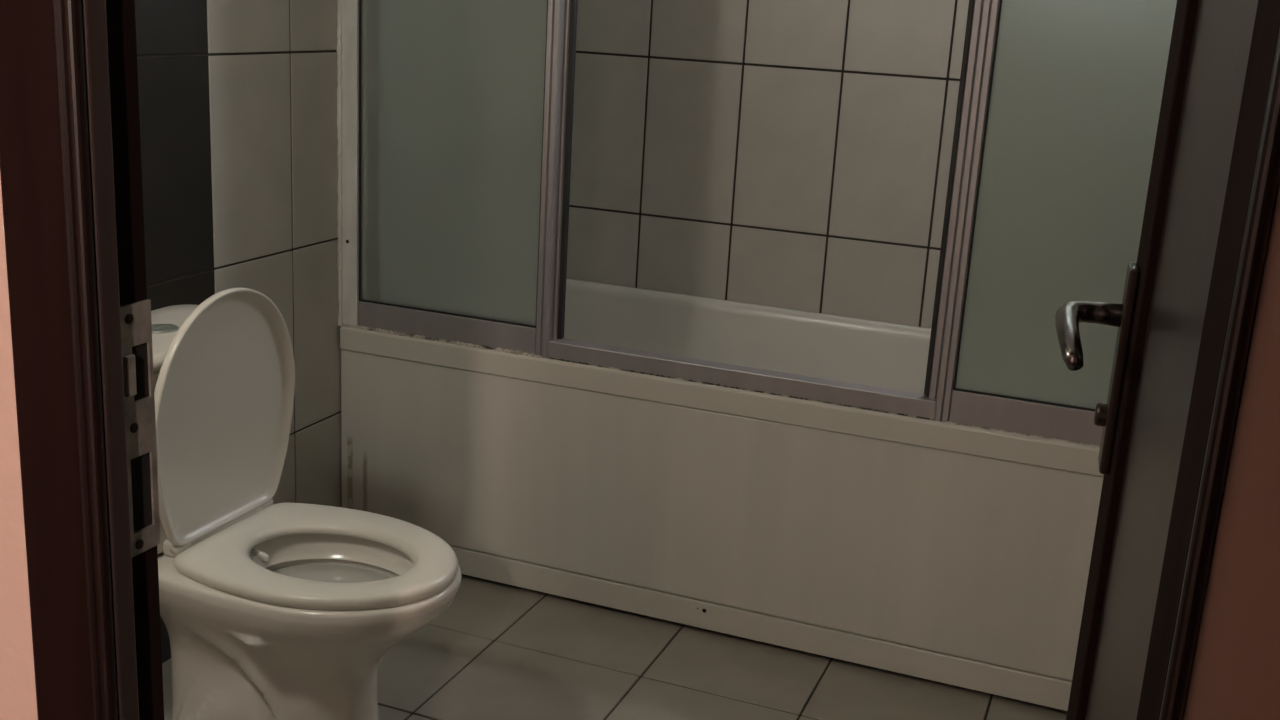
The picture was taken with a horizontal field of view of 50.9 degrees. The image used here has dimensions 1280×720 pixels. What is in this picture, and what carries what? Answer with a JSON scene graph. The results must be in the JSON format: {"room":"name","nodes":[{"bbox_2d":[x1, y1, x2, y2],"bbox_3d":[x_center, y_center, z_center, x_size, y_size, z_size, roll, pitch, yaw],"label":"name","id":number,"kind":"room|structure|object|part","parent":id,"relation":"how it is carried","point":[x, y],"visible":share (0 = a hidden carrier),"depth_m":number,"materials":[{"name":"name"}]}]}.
{"room":"hallway","nodes":[
{"label":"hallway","id":0,"kind":"room"},
{"bbox_2d":[135,0,341,661],"bbox_3d":[-0.871,-0.628,2.386,0.121,2.452,2.700,9,16,20],"label":"wall","id":1,"kind":"structure","parent":0,"point":[238,98],"depth_m":2.63,"materials":[{"name":"tile"}]},
{"bbox_2d":[162,574,1066,719],"bbox_3d":[-0.057,0.724,2.366,1.820,0.061,2.640,9,16,20],"label":"floor","id":2,"kind":"structure","parent":0,"point":[498,651],"depth_m":2.65,"materials":[{"name":"tile"}]},
{"bbox_2d":[151,288,461,719],"bbox_3d":[-0.626,0.289,2.174,0.721,0.816,0.378,9,16,20],"label":"toilet","id":3,"kind":"object","parent":2,"relation":"on","point":[269,611],"visible":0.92,"depth_m":2.10,"materials":[{"name":"white ceramic"}]},
{"bbox_3d":[-0.784,0.124,2.197,0.205,0.302,0.366,9,16,20],"label":"tank","id":4,"kind":"part","parent":3,"relation":"part of","materials":[{"name":"white ceramic"}]},
{"bbox_3d":[-0.774,-0.037,2.154,0.217,0.026,0.378,9,16,20],"label":"tank lid","id":5,"kind":"part","parent":3,"relation":"part of","materials":[{"name":"white ceramic"}]},
{"bbox_3d":[-0.656,0.078,2.134,0.037,0.392,0.344,9,16,20],"label":"lid","id":6,"kind":"part","parent":3,"relation":"part of","materials":[{"name":"white plastic"}]},
{"bbox_3d":[-0.557,0.503,2.199,0.548,0.398,0.349,9,16,20],"label":"bowl","id":7,"kind":"part","parent":3,"relation":"part of","materials":[{"name":"white ceramic"}]},
{"bbox_3d":[-0.484,0.309,2.121,0.410,0.021,0.344,9,16,20],"label":"seat","id":8,"kind":"part","parent":3,"relation":"part of","materials":[{"name":"white plastic"}]},
{"bbox_2d":[340,278,1103,710],"bbox_3d":[0.291,0.231,3.102,1.794,0.546,0.780,9,16,20],"label":"bathtub","id":9,"kind":"object","parent":2,"relation":"on","point":[947,553],"visible":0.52,"depth_m":2.77,"materials":[{"name":"white ceramic"}]},
{"bbox_2d":[336,0,1176,446],"bbox_3d":[0.210,-0.640,2.518,1.800,1.440,0.054,9,16,20],"label":"screen","id":10,"kind":"object","parent":9,"relation":"on","point":[449,112],"visible":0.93,"depth_m":2.64,"materials":[{"name":"glass"}]},
{"bbox_3d":[-0.418,-0.071,2.906,0.436,0.060,0.020,9,16,20],"label":"rail","id":11,"kind":"part","parent":10,"relation":"part of","materials":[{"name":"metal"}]},
{"bbox_3d":[-0.380,-0.738,2.727,0.436,1.324,0.005,9,16,20],"label":"pane","id":12,"kind":"part","parent":10,"relation":"part of","materials":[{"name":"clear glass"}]},
{"bbox_2d":[553,0,577,339],"bbox_3d":[-0.347,-0.722,2.741,0.474,1.338,0.020,9,16,20],"label":"door frame","id":13,"kind":"structure","parent":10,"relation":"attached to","point":[571,5],"depth_m":2.74,"materials":[{"name":"metal"}]},
{"bbox_2d":[924,0,982,398],"bbox_3d":[0.791,-0.544,2.322,0.454,1.338,0.020,9,16,20],"label":"door frame","id":14,"kind":"structure","parent":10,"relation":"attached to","point":[974,14],"depth_m":2.46,"materials":[{"name":"metal"}]},
{"bbox_3d":[0.777,0.115,2.466,0.410,0.063,0.020,9,16,20],"label":"rail","id":15,"kind":"part","parent":10,"relation":"part of","materials":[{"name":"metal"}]},
{"bbox_3d":[0.816,-0.552,2.286,0.410,1.321,0.005,9,16,20],"label":"pane","id":16,"kind":"part","parent":10,"relation":"part of","materials":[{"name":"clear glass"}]},
{"bbox_2d":[0,173,1279,719],"bbox_3d":[-0.510,-0.203,0.888,4.100,2.452,0.050,9,16,20],"label":"wall","id":17,"kind":"structure","parent":0,"point":[1235,670],"depth_m":0.62,"materials":[{"name":"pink paint"}]},
{"bbox_2d":[0,0,163,719],"bbox_3d":[-0.357,-0.019,0.869,0.064,2.120,0.066,9,16,20],"label":"door frame","id":18,"kind":"structure","parent":17,"relation":"attached to","point":[71,166],"depth_m":0.85,"materials":[{"name":"red wood"}]},
{"bbox_3d":[-0.371,-0.013,0.845,0.056,2.120,0.010,9,16,20],"label":"casing","id":19,"kind":"part","parent":18,"relation":"part of","materials":[{"name":"red wood"}]},
{"bbox_3d":[-0.333,0.048,0.892,0.005,0.173,0.036,9,16,20],"label":"strike plate","id":20,"kind":"part","parent":18,"relation":"part of","materials":[{"name":"metal"}]},
{"bbox_2d":[1055,0,1279,719],"bbox_3d":[0.388,0.029,0.970,0.173,2.033,0.660,8,16,16],"label":"door","id":21,"kind":"structure","parent":17,"relation":"in","point":[1170,320],"depth_m":0.97,"materials":[{"name":"brown wood"}]},
{"bbox_3d":[0.396,-0.023,1.188,0.058,0.037,0.145,8,16,16],"label":"lever","id":22,"kind":"part","parent":21,"relation":"part of","materials":[{"name":"silver metal"}]},
{"bbox_3d":[0.444,0.009,1.247,0.010,0.195,0.042,8,16,16],"label":"handle plate","id":23,"kind":"part","parent":21,"relation":"part of","materials":[{"name":"brown metal"}]},
{"bbox_2d":[1157,12,1279,719],"bbox_3d":[0.259,0.112,0.631,0.010,2.060,0.029,9,16,20],"label":"door frame","id":24,"kind":"structure","parent":17,"relation":"attached to","point":[1266,164],"depth_m":0.59,"materials":[{"name":"red wood"}]},
{"bbox_2d":[566,0,968,327],"bbox_3d":[0.510,-0.786,3.262,1.805,2.452,0.121,9,16,20],"label":"wall","id":25,"kind":"structure","parent":0,"point":[788,154],"depth_m":3.34,"materials":[{"name":"tile"}]}
]}

